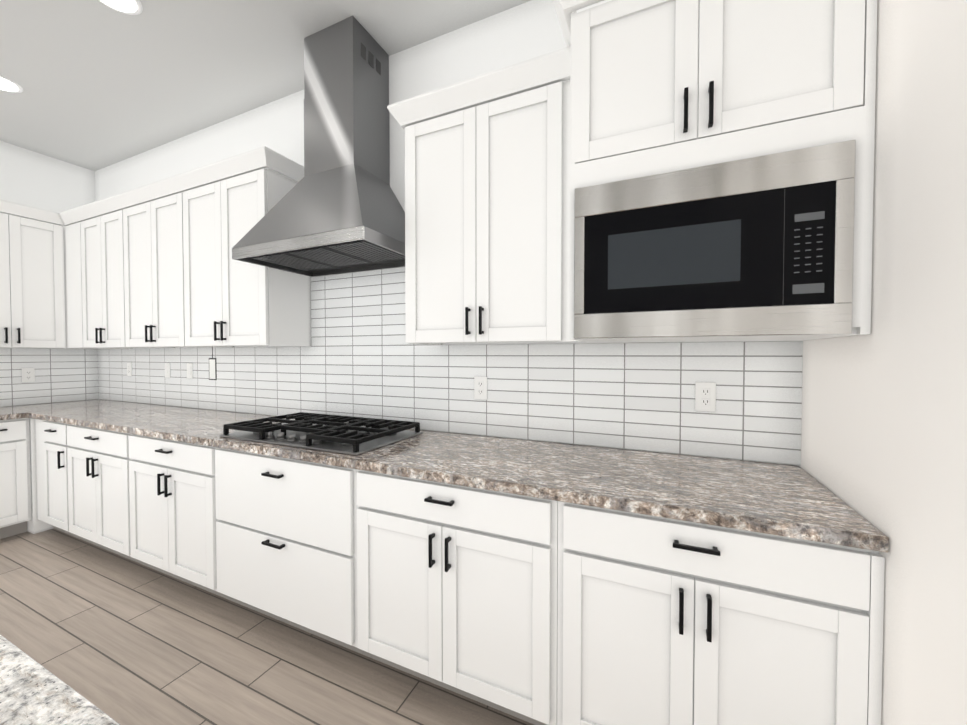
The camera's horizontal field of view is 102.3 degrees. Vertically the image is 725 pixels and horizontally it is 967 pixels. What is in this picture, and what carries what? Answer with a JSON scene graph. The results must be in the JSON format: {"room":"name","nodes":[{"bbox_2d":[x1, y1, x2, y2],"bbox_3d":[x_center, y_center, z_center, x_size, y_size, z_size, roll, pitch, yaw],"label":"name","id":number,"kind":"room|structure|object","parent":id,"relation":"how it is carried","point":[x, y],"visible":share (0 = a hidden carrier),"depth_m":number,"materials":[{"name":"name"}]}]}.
{"room":"kitchen","nodes":[
{"label":"kitchen","id":0,"kind":"room"},
{"bbox_2d":[0,199,55,223],"bbox_3d":[-3.940,-1.169,2.279,0.062,0.082,2.010,1,1,24],"label":"crown molding","id":1,"kind":"structure","parent":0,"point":[8,207],"depth_m":3.05,"materials":[{"name":"white paint"}]},
{"bbox_2d":[0,141,95,406],"bbox_3d":[-4.791,-0.222,1.361,0.100,3.070,5.200,1,1,24],"label":"wall","id":2,"kind":"structure","parent":0,"point":[34,179],"depth_m":3.36,"materials":[{"name":"paint"}]},
{"bbox_2d":[0,212,65,347],"bbox_3d":[-3.767,-0.629,3.050,0.350,1.027,0.606,1,1,24],"label":"upper cabinet","id":3,"kind":"object","parent":2,"relation":"attached to","point":[32,302],"visible":1,"depth_m":3.10,"materials":[{"name":"white paint"}]},
{"bbox_2d":[0,348,98,406],"bbox_3d":[-4.164,0.133,2.617,0.008,0.476,2.392,1,1,24],"label":"backsplash","id":4,"kind":"structure","parent":2,"relation":"attached to","point":[63,375],"depth_m":3.40,"materials":[{"name":"tile"}]},
{"bbox_2d":[22,368,34,381],"bbox_3d":[-3.849,0.106,3.290,0.008,0.120,0.074,1,1,24],"label":"electrical outlet","id":5,"kind":"object","parent":4,"relation":"attached to","point":[28,374],"visible":1,"depth_m":3.29,"materials":[{"name":"white plastic"}]},
{"bbox_2d":[0,0,530,170],"bbox_3d":[-2.302,-1.758,0.196,5.570,0.050,5.400,1,1,24],"label":"ceiling","id":6,"kind":"structure","parent":0,"point":[101,84],"depth_m":2.27,"materials":[{"name":"paint"}]},
{"bbox_2d":[0,75,22,92],"bbox_3d":[-3.074,-1.776,2.466,0.204,0.009,0.204,1,1,24],"label":"recessed light","id":7,"kind":"object","parent":6,"relation":"in","point":[8,85],"visible":1,"depth_m":2.50,"materials":[{"name":"white plastic"}]},
{"bbox_2d":[98,0,142,14],"bbox_3d":[-1.779,-1.763,1.877,0.204,0.009,0.204,1,1,24],"label":"recessed light","id":8,"kind":"object","parent":6,"relation":"in","point":[131,7],"visible":1,"depth_m":1.92,"materials":[{"name":"white plastic"}]},
{"bbox_2d":[0,528,533,724],"bbox_3d":[-2.302,1.361,0.262,5.570,0.050,5.400,1,1,24],"label":"floor","id":9,"kind":"structure","parent":0,"point":[121,640],"depth_m":1.73,"materials":[{"name":"brown wood"}]},
{"bbox_2d":[0,418,31,538],"bbox_3d":[-3.697,0.844,2.867,0.656,0.875,0.328,1,1,24],"label":"base cabinet","id":10,"kind":"object","parent":9,"relation":"on","point":[15,496],"visible":0.96,"depth_m":2.83,"materials":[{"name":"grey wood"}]},
{"bbox_2d":[0,407,23,419],"bbox_3d":[-4.012,0.401,2.173,0.651,0.038,1.740,1,1,24],"label":"countertop","id":11,"kind":"structure","parent":10,"relation":"on","point":[6,413],"depth_m":2.83,"materials":[{"name":"stone"}]},
{"bbox_2d":[42,421,88,542],"bbox_3d":[-2.901,0.841,3.016,0.377,0.875,0.656,1,1,24],"label":"base cabinet","id":12,"kind":"object","parent":9,"relation":"on","point":[55,476],"visible":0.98,"depth_m":2.75,"materials":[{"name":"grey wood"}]},
{"bbox_2d":[67,424,150,567],"bbox_3d":[-2.370,0.846,2.774,0.786,0.875,0.656,1,1,24],"label":"base cabinet","id":13,"kind":"object","parent":9,"relation":"on","point":[98,488],"visible":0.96,"depth_m":2.48,"materials":[{"name":"white wood"}]},
{"bbox_2d":[128,434,235,602],"bbox_3d":[-1.636,0.853,2.440,0.824,0.875,0.656,1,1,24],"label":"base cabinet","id":14,"kind":"object","parent":9,"relation":"on","point":[172,493],"visible":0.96,"depth_m":2.15,"materials":[{"name":"white wood"}]},
{"bbox_2d":[215,448,371,657],"bbox_3d":[-0.837,0.861,2.077,0.927,0.875,0.656,1,1,24],"label":"base cabinet","id":15,"kind":"object","parent":9,"relation":"on","point":[286,540],"visible":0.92,"depth_m":1.77,"materials":[{"name":"white wood"}]},
{"bbox_2d":[7,399,888,552],"bbox_3d":[-1.361,0.398,2.310,5.364,0.038,0.651,1,1,24],"label":"countertop","id":16,"kind":"structure","parent":15,"relation":"on","point":[793,501],"depth_m":1.43,"materials":[{"name":"stone"}]},
{"bbox_2d":[220,412,422,454],"bbox_3d":[-0.846,0.352,2.053,0.910,0.062,0.505,1,1,24],"label":"cooktop","id":17,"kind":"object","parent":16,"relation":"in","point":[338,434],"visible":1,"depth_m":1.95,"materials":[{"name":"black metal"}]},
{"bbox_2d":[27,418,884,724],"bbox_3d":[-1.356,0.855,2.329,5.363,0.875,0.626,1,1,24],"label":"cabinet filler","id":18,"kind":"object","parent":9,"relation":"on","point":[37,524],"visible":0.29,"depth_m":0.94,"materials":[{"name":"white paint"}]},
{"bbox_2d":[357,470,557,724],"bbox_3d":[-0.028,0.868,1.709,0.846,0.875,0.656,1,1,24],"label":"base cabinet","id":19,"kind":"object","parent":9,"relation":"on","point":[457,588],"visible":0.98,"depth_m":1.41,"materials":[{"name":"white wood"}]},
{"bbox_2d":[557,501,878,724],"bbox_3d":[0.717,0.875,1.370,0.788,0.875,0.656,1,1,24],"label":"base cabinet","id":20,"kind":"object","parent":9,"relation":"on","point":[664,621],"visible":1,"depth_m":1.09,"materials":[{"name":"white wood"}]},
{"bbox_3d":[-1.857,0.894,0.482,2.790,0.875,1.127,1,1,24],"label":"cabinet","id":21,"kind":"object","parent":9,"relation":"on","visible":0},
{"bbox_2d":[0,634,120,724],"bbox_3d":[-1.859,0.436,0.467,2.850,0.038,1.175,1,1,24],"label":"countertop","id":22,"kind":"structure","parent":21,"relation":"on","point":[33,691],"depth_m":0.48,"materials":[{"name":"stone"}]},
{"bbox_2d":[95,0,799,465],"bbox_3d":[-1.205,-0.249,2.641,5.570,3.070,0.100,1,1,24],"label":"wall","id":23,"kind":"structure","parent":0,"point":[521,32],"depth_m":2.24,"materials":[{"name":"paint"}]},
{"bbox_2d":[54,222,127,348],"bbox_3d":[-3.466,-0.637,3.426,0.589,1.027,0.320,1,1,24],"label":"upper cabinet","id":24,"kind":"object","parent":23,"relation":"attached to","point":[73,285],"visible":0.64,"depth_m":3.22,"materials":[{"name":"white paint"}]},
{"bbox_2d":[80,210,132,348],"bbox_3d":[-2.907,-0.631,3.155,0.647,1.027,0.350,1,1,24],"label":"upper cabinet","id":25,"kind":"object","parent":23,"relation":"attached to","point":[102,268],"visible":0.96,"depth_m":3.01,"materials":[{"name":"white paint"}]},
{"bbox_2d":[123,192,187,347],"bbox_3d":[-2.270,-0.625,2.866,0.743,1.027,0.350,1,1,24],"label":"upper cabinet","id":26,"kind":"object","parent":23,"relation":"attached to","point":[153,271],"visible":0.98,"depth_m":2.72,"materials":[{"name":"white paint"}]},
{"bbox_2d":[56,146,279,225],"bbox_3d":[-2.369,-1.178,2.726,2.552,0.082,0.062,1,1,24],"label":"crown molding","id":27,"kind":"structure","parent":23,"relation":"attached to","point":[245,162],"depth_m":2.55,"materials":[{"name":"white paint"}]},
{"bbox_2d":[183,168,310,346],"bbox_3d":[-1.564,-0.619,2.545,0.801,1.027,0.350,1,1,24],"label":"upper cabinet","id":28,"kind":"object","parent":23,"relation":"attached to","point":[229,301],"visible":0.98,"depth_m":2.40,"materials":[{"name":"white paint"}]},
{"bbox_2d":[209,346,216,379],"bbox_3d":[-1.726,0.004,2.478,0.072,0.214,0.005,1,1,24],"label":"tag","id":29,"kind":"object","parent":28,"relation":"hanging from","point":[212,369],"visible":0.98,"depth_m":2.48,"materials":[{"name":"grey"}]},
{"bbox_2d":[272,154,303,181],"bbox_3d":[-1.159,-1.171,2.378,0.062,0.082,0.295,1,1,24],"label":"crown molding","id":30,"kind":"structure","parent":23,"relation":"attached to","point":[289,168],"depth_m":2.35,"materials":[{"name":"white paint"}]},
{"bbox_2d":[232,16,404,276],"bbox_3d":[-0.814,-1.158,2.090,0.882,1.226,0.526,1,1,24],"label":"range hood","id":31,"kind":"object","parent":23,"relation":"attached to","point":[337,208],"visible":0.98,"depth_m":2.04,"materials":[{"name":"metal"}]},
{"bbox_2d":[98,267,802,464],"bbox_3d":[-1.227,-0.196,2.592,5.369,1.134,0.008,1,1,24],"label":"backsplash","id":32,"kind":"structure","parent":23,"relation":"attached to","point":[360,357],"depth_m":2.02,"materials":[{"name":"tile"}]},
{"bbox_2d":[127,362,131,375],"bbox_3d":[-3.156,0.059,3.466,0.074,0.120,0.008,1,1,24],"label":"electrical outlet","id":33,"kind":"object","parent":32,"relation":"attached to","point":[129,368],"visible":1,"depth_m":3.46,"materials":[{"name":"white plastic"}]},
{"bbox_2d":[165,363,169,377],"bbox_3d":[-2.619,0.064,3.221,0.074,0.120,0.010,1,1,24],"label":"electrical outlet","id":34,"kind":"object","parent":32,"relation":"attached to","point":[167,369],"visible":1,"depth_m":3.21,"materials":[{"name":"white plastic"}]},
{"bbox_2d":[187,363,192,378],"bbox_3d":[-2.337,0.067,3.093,0.074,0.120,0.010,1,1,24],"label":"electrical outlet","id":35,"kind":"object","parent":32,"relation":"attached to","point":[189,370],"visible":1,"depth_m":3.09,"materials":[{"name":"white plastic"}]},
{"bbox_2d":[474,376,486,399],"bbox_3d":[-0.015,0.134,2.039,0.074,0.120,0.008,1,1,24],"label":"electrical outlet","id":36,"kind":"object","parent":32,"relation":"attached to","point":[480,387],"visible":1,"depth_m":2.04,"materials":[{"name":"white plastic"}]},
{"bbox_2d":[695,382,715,411],"bbox_3d":[0.920,0.142,1.613,0.074,0.120,0.008,1,1,24],"label":"electrical outlet","id":37,"kind":"object","parent":32,"relation":"attached to","point":[705,396],"visible":1,"depth_m":1.61,"materials":[{"name":"white plastic"}]},
{"bbox_2d":[405,80,589,344],"bbox_3d":[0.061,-0.603,1.806,0.825,1.027,0.350,1,1,24],"label":"upper cabinet","id":38,"kind":"object","parent":23,"relation":"attached to","point":[487,222],"visible":0.96,"depth_m":1.66,"materials":[{"name":"white paint"}]},
{"bbox_2d":[387,0,602,129],"bbox_3d":[0.333,-1.181,1.533,1.662,0.138,0.598,1,1,24],"label":"crown molding","id":39,"kind":"structure","parent":38,"relation":"on","point":[553,67],"depth_m":1.61,"materials":[{"name":"white paint"}]},
{"bbox_2d":[569,0,876,342],"bbox_3d":[0.745,-0.622,1.376,0.771,1.082,0.566,1,1,24],"label":"upper cabinet","id":40,"kind":"object","parent":23,"relation":"attached to","point":[660,86],"visible":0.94,"depth_m":1.12,"materials":[{"name":"white paint"}]},
{"bbox_2d":[574,140,855,338],"bbox_3d":[0.728,-0.330,1.371,0.710,0.496,0.508,1,1,24],"label":"microwave","id":41,"kind":"object","parent":40,"relation":"in","point":[759,245],"visible":1,"depth_m":1.11,"materials":[{"name":"grey metal"}]},
{"bbox_2d":[800,0,966,724],"bbox_3d":[0.188,-0.175,-0.903,0.100,3.070,5.200,1,1,24],"label":"wall","id":42,"kind":"structure","parent":0,"point":[884,430],"depth_m":0.83,"materials":[{"name":"paint"}]}
]}

